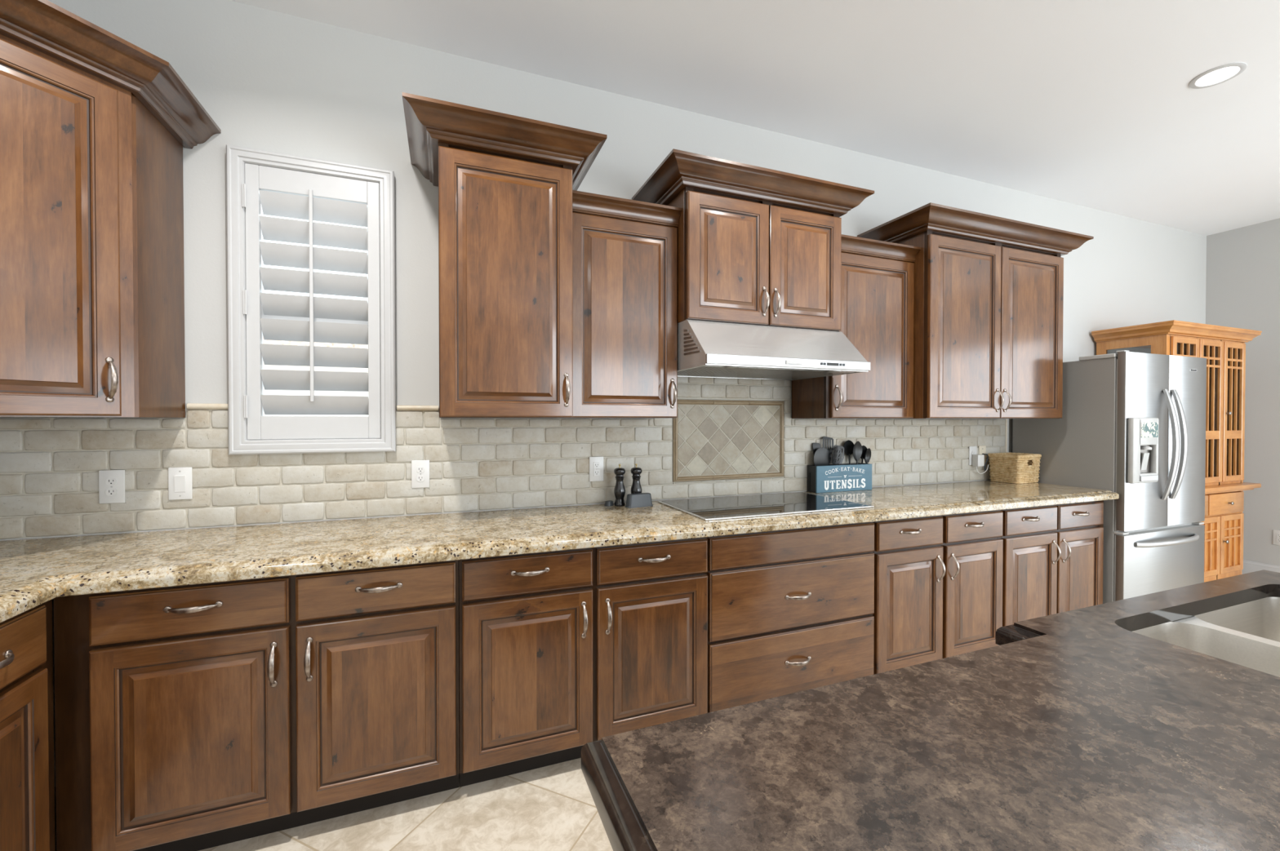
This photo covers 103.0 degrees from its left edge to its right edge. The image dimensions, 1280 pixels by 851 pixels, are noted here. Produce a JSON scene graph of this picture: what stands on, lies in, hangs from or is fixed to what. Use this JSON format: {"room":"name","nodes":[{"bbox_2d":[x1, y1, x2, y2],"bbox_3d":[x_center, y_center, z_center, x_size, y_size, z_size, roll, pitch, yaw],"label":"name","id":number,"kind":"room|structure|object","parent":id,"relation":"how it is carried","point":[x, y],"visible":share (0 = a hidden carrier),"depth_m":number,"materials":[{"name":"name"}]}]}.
{"room":"kitchen","nodes":[
{"label":"kitchen","id":0,"kind":"room"},
{"bbox_2d":[54,758,613,850],"bbox_3d":[2.707,1.460,0.007,8.810,0.100,7.510,0,1,-21],"label":"floor","id":1,"kind":"structure","parent":0,"point":[550,808],"depth_m":1.78,"materials":[{"name":"tile"}]},
{"bbox_2d":[0,600,54,850],"bbox_3d":[-1.871,0.944,1.138,0.666,0.908,0.544,0,1,-21],"label":"base cabinet","id":2,"kind":"object","parent":1,"relation":"on","point":[27,787],"visible":0.98,"depth_m":1.38,"materials":[{"name":"brown wood"}]},
{"bbox_2d":[53,560,459,850],"bbox_3d":[-1.289,0.935,1.944,1.113,0.908,0.666,0,1,-21],"label":"base cabinet","id":3,"kind":"object","parent":1,"relation":"on","point":[194,717],"visible":0.99,"depth_m":1.65,"materials":[{"name":"brown wood"}]},
{"bbox_2d":[458,537,707,787],"bbox_3d":[-0.284,0.931,2.329,1.035,0.908,0.666,0,1,-21],"label":"base cabinet","id":4,"kind":"object","parent":1,"relation":"on","point":[561,652],"visible":0.98,"depth_m":2.03,"materials":[{"name":"brown wood"}]},
{"bbox_2d":[706,521,874,713],"bbox_3d":[0.648,0.927,2.685,0.955,0.908,0.666,0,1,-21],"label":"base cabinet","id":5,"kind":"object","parent":1,"relation":"on","point":[790,611],"visible":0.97,"depth_m":2.39,"materials":[{"name":"brown wood"}]},
{"bbox_2d":[873,510,1003,675],"bbox_3d":[1.542,0.924,3.027,0.956,0.908,0.666,0,1,-21],"label":"base cabinet","id":6,"kind":"object","parent":1,"relation":"on","point":[938,580],"visible":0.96,"depth_m":2.73,"materials":[{"name":"brown wood"}]},
{"bbox_2d":[1000,500,1103,626],"bbox_3d":[2.441,0.920,3.372,0.966,0.908,0.666,0,1,-21],"label":"base cabinet","id":7,"kind":"object","parent":1,"relation":"on","point":[1053,554],"visible":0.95,"depth_m":3.08,"materials":[{"name":"brown wood"}]},
{"bbox_2d":[0,480,1119,623],"bbox_3d":[0.545,0.454,1.724,5.703,0.053,2.382,0,1,-21],"label":"countertop","id":8,"kind":"structure","parent":7,"relation":"on","point":[34,572],"depth_m":1.94,"materials":[{"name":"beige stone"}]},
{"bbox_2d":[604,500,613,506],"bbox_3d":[-0.162,0.406,2.657,0.040,0.024,0.050,1,1,40],"label":"stand","id":9,"kind":"object","parent":8,"relation":"on","point":[609,503],"visible":1,"depth_m":2.64,"materials":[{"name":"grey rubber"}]},
{"bbox_2d":[613,464,625,506],"bbox_3d":[-0.106,0.310,2.661,0.061,0.216,0.061,0,1,-21],"label":"pepper mill","id":10,"kind":"object","parent":8,"relation":"on","point":[620,490],"visible":1,"depth_m":2.64,"materials":[{"name":"black paint"}]},
{"bbox_2d":[630,463,642,493],"bbox_3d":[-0.019,0.310,2.687,0.061,0.216,0.061,0,1,-21],"label":"pepper mill","id":11,"kind":"object","parent":8,"relation":"on","point":[636,487],"visible":0.73,"depth_m":2.67,"materials":[{"name":"black paint"}]},
{"bbox_2d":[625,493,653,508],"bbox_3d":[-0.005,0.385,2.630,0.150,0.066,0.052,0,1,-28],"label":"stand","id":12,"kind":"object","parent":8,"relation":"on","point":[639,500],"visible":1,"depth_m":2.61,"materials":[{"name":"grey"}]},
{"bbox_2d":[657,492,873,520],"bbox_3d":[0.645,0.413,2.679,0.966,0.007,0.545,0,1,-21],"label":"cooktop","id":13,"kind":"object","parent":8,"relation":"in","point":[772,504],"visible":1,"depth_m":2.62,"materials":[{"name":"black glass"}]},
{"bbox_2d":[807,462,871,493],"bbox_3d":[1.267,0.329,3.225,0.439,0.165,0.088,0,1,-21],"label":"box","id":14,"kind":"object","parent":8,"relation":"on","point":[842,477],"visible":1,"depth_m":3.17,"materials":[{"name":"blue wood"}]},
{"bbox_2d":[812,443,821,454],"bbox_3d":[1.112,0.254,3.196,0.062,0.292,0.021,0,1,-20],"label":"utensil","id":15,"kind":"object","parent":14,"relation":"in","point":[815,446],"visible":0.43,"depth_m":3.19,"materials":[{"name":"black plastic"}]},
{"bbox_2d":[813,448,831,466],"bbox_3d":[1.135,0.269,3.180,0.135,0.263,0.018,0,1,-21],"label":"utensil","id":16,"kind":"object","parent":14,"relation":"in","point":[822,456],"visible":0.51,"depth_m":3.17,"materials":[{"name":"black plastic"}]},
{"bbox_2d":[822,436,834,453],"bbox_3d":[1.192,0.235,3.222,0.091,0.332,0.022,0,1,-21],"label":"utensil","id":17,"kind":"object","parent":14,"relation":"in","point":[828,449],"visible":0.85,"depth_m":3.22,"materials":[{"name":"black plastic"}]},
{"bbox_2d":[831,446,841,465],"bbox_3d":[1.233,0.265,3.207,0.105,0.270,0.023,0,1,-38],"label":"utensil","id":18,"kind":"object","parent":14,"relation":"in","point":[835,454],"visible":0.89,"depth_m":3.21,"materials":[{"name":"black plastic"}]},
{"bbox_2d":[834,445,844,465],"bbox_3d":[1.269,0.263,3.245,0.070,0.275,0.022,0,1,-3],"label":"utensil","id":19,"kind":"object","parent":14,"relation":"in","point":[839,446],"visible":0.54,"depth_m":3.25,"materials":[{"name":"black plastic"}]},
{"bbox_2d":[843,440,853,465],"bbox_3d":[1.342,0.246,3.282,0.090,0.306,0.024,0,1,-15],"label":"utensil","id":20,"kind":"object","parent":14,"relation":"in","point":[848,446],"visible":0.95,"depth_m":3.28,"materials":[{"name":"black plastic"}]},
{"bbox_2d":[852,441,862,464],"bbox_3d":[1.389,0.250,3.269,0.096,0.300,0.022,0,1,-33],"label":"utensil","id":21,"kind":"object","parent":14,"relation":"in","point":[857,448],"visible":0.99,"depth_m":3.27,"materials":[{"name":"black plastic"}]},
{"bbox_2d":[860,445,867,464],"bbox_3d":[1.451,0.265,3.324,0.085,0.270,0.024,0,1,-26],"label":"utensil","id":22,"kind":"object","parent":14,"relation":"in","point":[864,449],"visible":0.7,"depth_m":3.33,"materials":[{"name":"black plastic"}]},
{"bbox_2d":[863,450,870,464],"bbox_3d":[1.468,0.280,3.304,0.060,0.240,0.023,0,1,-32],"label":"utensil","id":23,"kind":"object","parent":14,"relation":"in","point":[866,458],"visible":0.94,"depth_m":3.31,"materials":[{"name":"black plastic"}]},
{"bbox_2d":[987,453,1041,484],"bbox_3d":[2.710,0.306,3.689,0.277,0.204,0.227,0,1,-25],"label":"wicker basket","id":24,"kind":"object","parent":8,"relation":"on","point":[1006,468],"visible":1,"depth_m":3.61,"materials":[{"name":"beige wicker"}]},
{"bbox_2d":[1012,350,1206,604],"bbox_3d":[3.393,0.445,3.669,0.957,1.853,0.762,0,1,-21],"label":"refrigerator","id":25,"kind":"object","parent":1,"relation":"on","point":[1132,425],"visible":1,"depth_m":3.35,"materials":[{"name":"grey metal"}]},
{"bbox_2d":[1091,320,1262,582],"bbox_3d":[4.423,0.295,4.205,1.305,2.142,0.517,0,1,-21],"label":"china hutch","id":26,"kind":"object","parent":1,"relation":"on","point":[1224,348],"visible":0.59,"depth_m":4.08,"materials":[{"name":"brown wood"}]},
{"bbox_3d":[1.211,0.952,0.428,1.960,0.908,1.575,0,1,-21],"label":"cabinet","id":27,"kind":"object","parent":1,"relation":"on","visible":0},
{"bbox_2d":[581,569,1279,850],"bbox_3d":[1.186,0.470,0.375,2.120,0.056,1.703,0,1,-21],"label":"countertop","id":28,"kind":"structure","parent":27,"relation":"on","point":[1080,731],"depth_m":0.67,"materials":[{"name":"brown stone"}]},
{"bbox_2d":[1133,597,1279,677],"bbox_3d":[1.462,0.595,1.062,0.855,0.248,0.497,0,1,-21],"label":"sink","id":29,"kind":"object","parent":28,"relation":"in","point":[1247,634],"visible":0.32,"depth_m":1.21,"materials":[{"name":"metal"}]},
{"bbox_2d":[0,0,1206,786],"bbox_3d":[1.393,-0.209,3.422,8.810,3.166,0.160,0,1,-21],"label":"wall","id":30,"kind":"structure","parent":0,"point":[271,81],"depth_m":2.40,"materials":[{"name":"grey paint"}]},
{"bbox_2d":[0,0,221,417],"bbox_3d":[-1.994,-0.627,1.573,0.860,1.200,0.859,0,1,-21],"label":"upper cabinet","id":31,"kind":"object","parent":30,"relation":"attached to","point":[95,126],"visible":1,"depth_m":1.61,"materials":[{"name":"brown wood"}]},
{"bbox_2d":[261,207,370,439],"bbox_3d":[-1.461,-0.520,2.343,0.550,1.210,0.050,0,1,-21],"label":"window","id":32,"kind":"structure","parent":30,"relation":"in","point":[268,317],"depth_m":2.29,"materials":[{"name":"white glass"}]},
{"bbox_2d":[226,144,395,455],"bbox_3d":[-1.420,-0.519,2.235,0.625,1.279,0.074,0,1,-21],"label":"plantation shutter","id":33,"kind":"object","parent":32,"relation":"attached to","point":[282,184],"visible":1,"depth_m":2.22,"materials":[{"name":"white wood"}]},
{"bbox_2d":[0,377,1007,540],"bbox_3d":[0.121,0.068,2.840,5.691,0.696,0.025,0,1,-21],"label":"tile backsplash","id":34,"kind":"structure","parent":30,"relation":"attached to","point":[50,468],"depth_m":2.38,"materials":[{"name":"tile"}]},
{"bbox_2d":[98,470,124,503],"bbox_3d":[-2.068,0.240,1.995,0.078,0.130,0.009,0,1,-21],"label":"power outlet","id":35,"kind":"object","parent":34,"relation":"attached to","point":[111,482],"visible":1,"depth_m":1.99,"materials":[{"name":"white plastic"}]},
{"bbox_2d":[105,488,117,496],"bbox_3d":[-2.067,0.261,1.992,0.035,0.027,0.003,0,1,-21],"label":"receptacle","id":36,"kind":"object","parent":35,"relation":"attached to","point":[108,492],"depth_m":1.99,"materials":[{"name":"white plastic"}]},
{"bbox_2d":[105,478,117,485],"bbox_3d":[-2.067,0.220,1.992,0.035,0.027,0.003,0,1,-21],"label":"receptacle","id":37,"kind":"object","parent":35,"relation":"attached to","point":[108,482],"depth_m":1.99,"materials":[{"name":"white plastic"}]},
{"bbox_2d":[168,467,192,500],"bbox_3d":[-1.869,0.236,2.070,0.077,0.131,0.012,0,1,-21],"label":"light switch","id":38,"kind":"object","parent":34,"relation":"attached to","point":[180,479],"visible":1,"depth_m":2.07,"materials":[{"name":"white plastic"}]},
{"bbox_2d":[411,460,429,488],"bbox_3d":[-1.031,0.228,2.392,0.078,0.130,0.009,0,1,-21],"label":"power outlet","id":39,"kind":"object","parent":34,"relation":"attached to","point":[420,468],"visible":1,"depth_m":2.39,"materials":[{"name":"white plastic"}]},
{"bbox_2d":[416,475,424,481],"bbox_3d":[-1.030,0.248,2.389,0.035,0.027,0.003,0,1,-21],"label":"receptacle","id":40,"kind":"object","parent":39,"relation":"attached to","point":[419,478],"depth_m":2.39,"materials":[{"name":"white plastic"}]},
{"bbox_2d":[416,466,424,472],"bbox_3d":[-1.030,0.207,2.389,0.035,0.027,0.003,0,1,-21],"label":"receptacle","id":41,"kind":"object","parent":39,"relation":"attached to","point":[419,469],"depth_m":2.39,"materials":[{"name":"white plastic"}]},
{"bbox_2d":[589,457,603,481],"bbox_3d":[-0.230,0.231,2.698,0.078,0.130,0.009,0,1,-21],"label":"power outlet","id":42,"kind":"object","parent":34,"relation":"attached to","point":[596,464],"visible":1,"depth_m":2.69,"materials":[{"name":"white plastic"}]},
{"bbox_2d":[593,469,599,476],"bbox_3d":[-0.229,0.250,2.696,0.034,0.036,0.003,0,1,-21],"label":"receptacle","id":43,"kind":"object","parent":42,"relation":"attached to","point":[596,472],"depth_m":2.70,"materials":[{"name":"white plastic"}]},
{"bbox_2d":[593,462,599,469],"bbox_3d":[-0.229,0.211,2.696,0.034,0.036,0.003,0,1,-21],"label":"receptacle","id":44,"kind":"object","parent":42,"relation":"attached to","point":[596,464],"depth_m":2.69,"materials":[{"name":"white plastic"}]},
{"bbox_2d":[672,400,783,482],"bbox_3d":[0.535,0.084,2.996,0.746,0.465,0.025,0,1,-21],"label":"tile panel","id":45,"kind":"object","parent":34,"relation":"attached to","point":[713,439],"visible":0.98,"depth_m":2.98,"materials":[{"name":"tile"}]},
{"bbox_2d":[968,446,977,465],"bbox_3d":[2.430,0.220,3.716,0.078,0.137,0.009,0,1,-21],"label":"power outlet","id":46,"kind":"object","parent":34,"relation":"attached to","point":[972,450],"visible":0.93,"depth_m":3.71,"materials":[{"name":"white plastic"}]},
{"bbox_2d":[972,454,988,474],"bbox_3d":[2.487,0.282,3.709,0.135,0.142,0.045,0,1,-21],"label":"power adapter","id":47,"kind":"object","parent":34,"relation":"attached to","point":[978,460],"visible":1,"depth_m":3.68,"materials":[{"name":"white plastic"}]},
{"bbox_2d":[978,445,986,466],"bbox_3d":[2.525,0.224,3.749,0.074,0.150,0.015,0,1,-21],"label":"outlet plate","id":48,"kind":"object","parent":34,"relation":"attached to","point":[982,449],"visible":0.63,"depth_m":3.75,"materials":[{"name":"beige plastic"}]},
{"bbox_2d":[402,92,607,418],"bbox_3d":[-0.605,-0.634,2.276,0.789,1.200,0.539,0,1,-21],"label":"upper cabinet","id":49,"kind":"object","parent":30,"relation":"attached to","point":[505,183],"visible":0.99,"depth_m":2.11,"materials":[{"name":"brown wood"}]},
{"bbox_2d":[555,190,681,418],"bbox_3d":[-0.118,-0.545,2.543,0.548,1.017,0.366,0,1,-21],"label":"upper cabinet","id":50,"kind":"object","parent":30,"relation":"attached to","point":[624,251],"visible":0.93,"depth_m":2.41,"materials":[{"name":"brown wood"}]},
{"bbox_2d":[631,148,874,331],"bbox_3d":[0.596,-0.874,2.733,1.166,0.730,0.539,0,1,-21],"label":"upper cabinet","id":51,"kind":"object","parent":30,"relation":"attached to","point":[759,246],"visible":0.98,"depth_m":2.54,"materials":[{"name":"brown wood"}]},
{"bbox_2d":[677,320,870,381],"bbox_3d":[0.616,-0.389,2.695,0.935,0.236,0.636,0,1,-21],"label":"range hood","id":52,"kind":"object","parent":51,"relation":"attached to","point":[705,349],"visible":0.98,"depth_m":2.48,"materials":[{"name":"metal"}]},
{"bbox_2d":[725,366,739,368],"bbox_3d":[0.427,-0.270,2.350,0.060,0.006,0.060,0,1,-21],"label":"lamp","id":53,"kind":"object","parent":52,"relation":"on","point":[726,366],"depth_m":2.35,"materials":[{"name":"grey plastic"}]},
{"bbox_2d":[791,234,920,418],"bbox_3d":[1.303,-0.551,3.087,0.644,1.017,0.366,0,1,-21],"label":"upper cabinet","id":54,"kind":"object","parent":30,"relation":"attached to","point":[877,277],"visible":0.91,"depth_m":2.96,"materials":[{"name":"brown wood"}]},
{"bbox_2d":[857,202,1093,418],"bbox_3d":[2.205,-0.645,3.352,1.472,1.200,0.539,0,1,-21],"label":"upper cabinet","id":55,"kind":"object","parent":30,"relation":"attached to","point":[988,290],"visible":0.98,"depth_m":3.14,"materials":[{"name":"brown wood"}]},
{"bbox_2d":[229,0,1279,235],"bbox_3d":[2.707,-1.806,-0.027,8.810,0.100,7.510,0,1,-21],"label":"ceiling","id":56,"kind":"structure","parent":0,"point":[1091,104],"depth_m":2.57,"materials":[{"name":"white paint"}]},
{"bbox_2d":[1188,62,1247,88],"bbox_3d":[2.940,-1.780,2.595,0.196,0.006,0.196,0,1,-21],"label":"recessed light","id":57,"kind":"object","parent":56,"relation":"in","point":[1222,73],"visible":1,"depth_m":2.59,"materials":[{"name":"white plastic"}]},
{"bbox_2d":[1205,217,1279,566],"bbox_3d":[6.753,-0.189,1.533,0.150,3.166,7.200,0,1,-21],"label":"wall","id":58,"kind":"structure","parent":0,"point":[1242,273],"depth_m":4.55,"materials":[{"name":"grey paint"}]},
{"bbox_2d":[1241,560,1279,574],"bbox_3d":[5.779,1.299,3.858,0.016,0.139,2.189,0,1,-21],"label":"baseboard","id":59,"kind":"structure","parent":58,"relation":"attached to","point":[1249,566],"depth_m":4.55,"materials":[{"name":"white wood"}]},
{"bbox_2d":[1272,529,1279,545],"bbox_3d":[5.563,0.978,4.429,0.009,0.130,0.078,0,1,-21],"label":"power outlet","id":60,"kind":"object","parent":58,"relation":"attached to","point":[1276,541],"visible":1,"depth_m":4.45,"materials":[{"name":"white plastic"}]},
{"label":"outside","id":61,"kind":"structure","parent":0,"visible":0},
{"bbox_2d":[262,336,368,416],"bbox_3d":[-6.557,-0.235,9.621,10.540,3.088,4.979,0,1,-21],"label":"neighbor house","id":62,"kind":"structure","parent":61,"point":[295,393],"depth_m":8.07,"materials":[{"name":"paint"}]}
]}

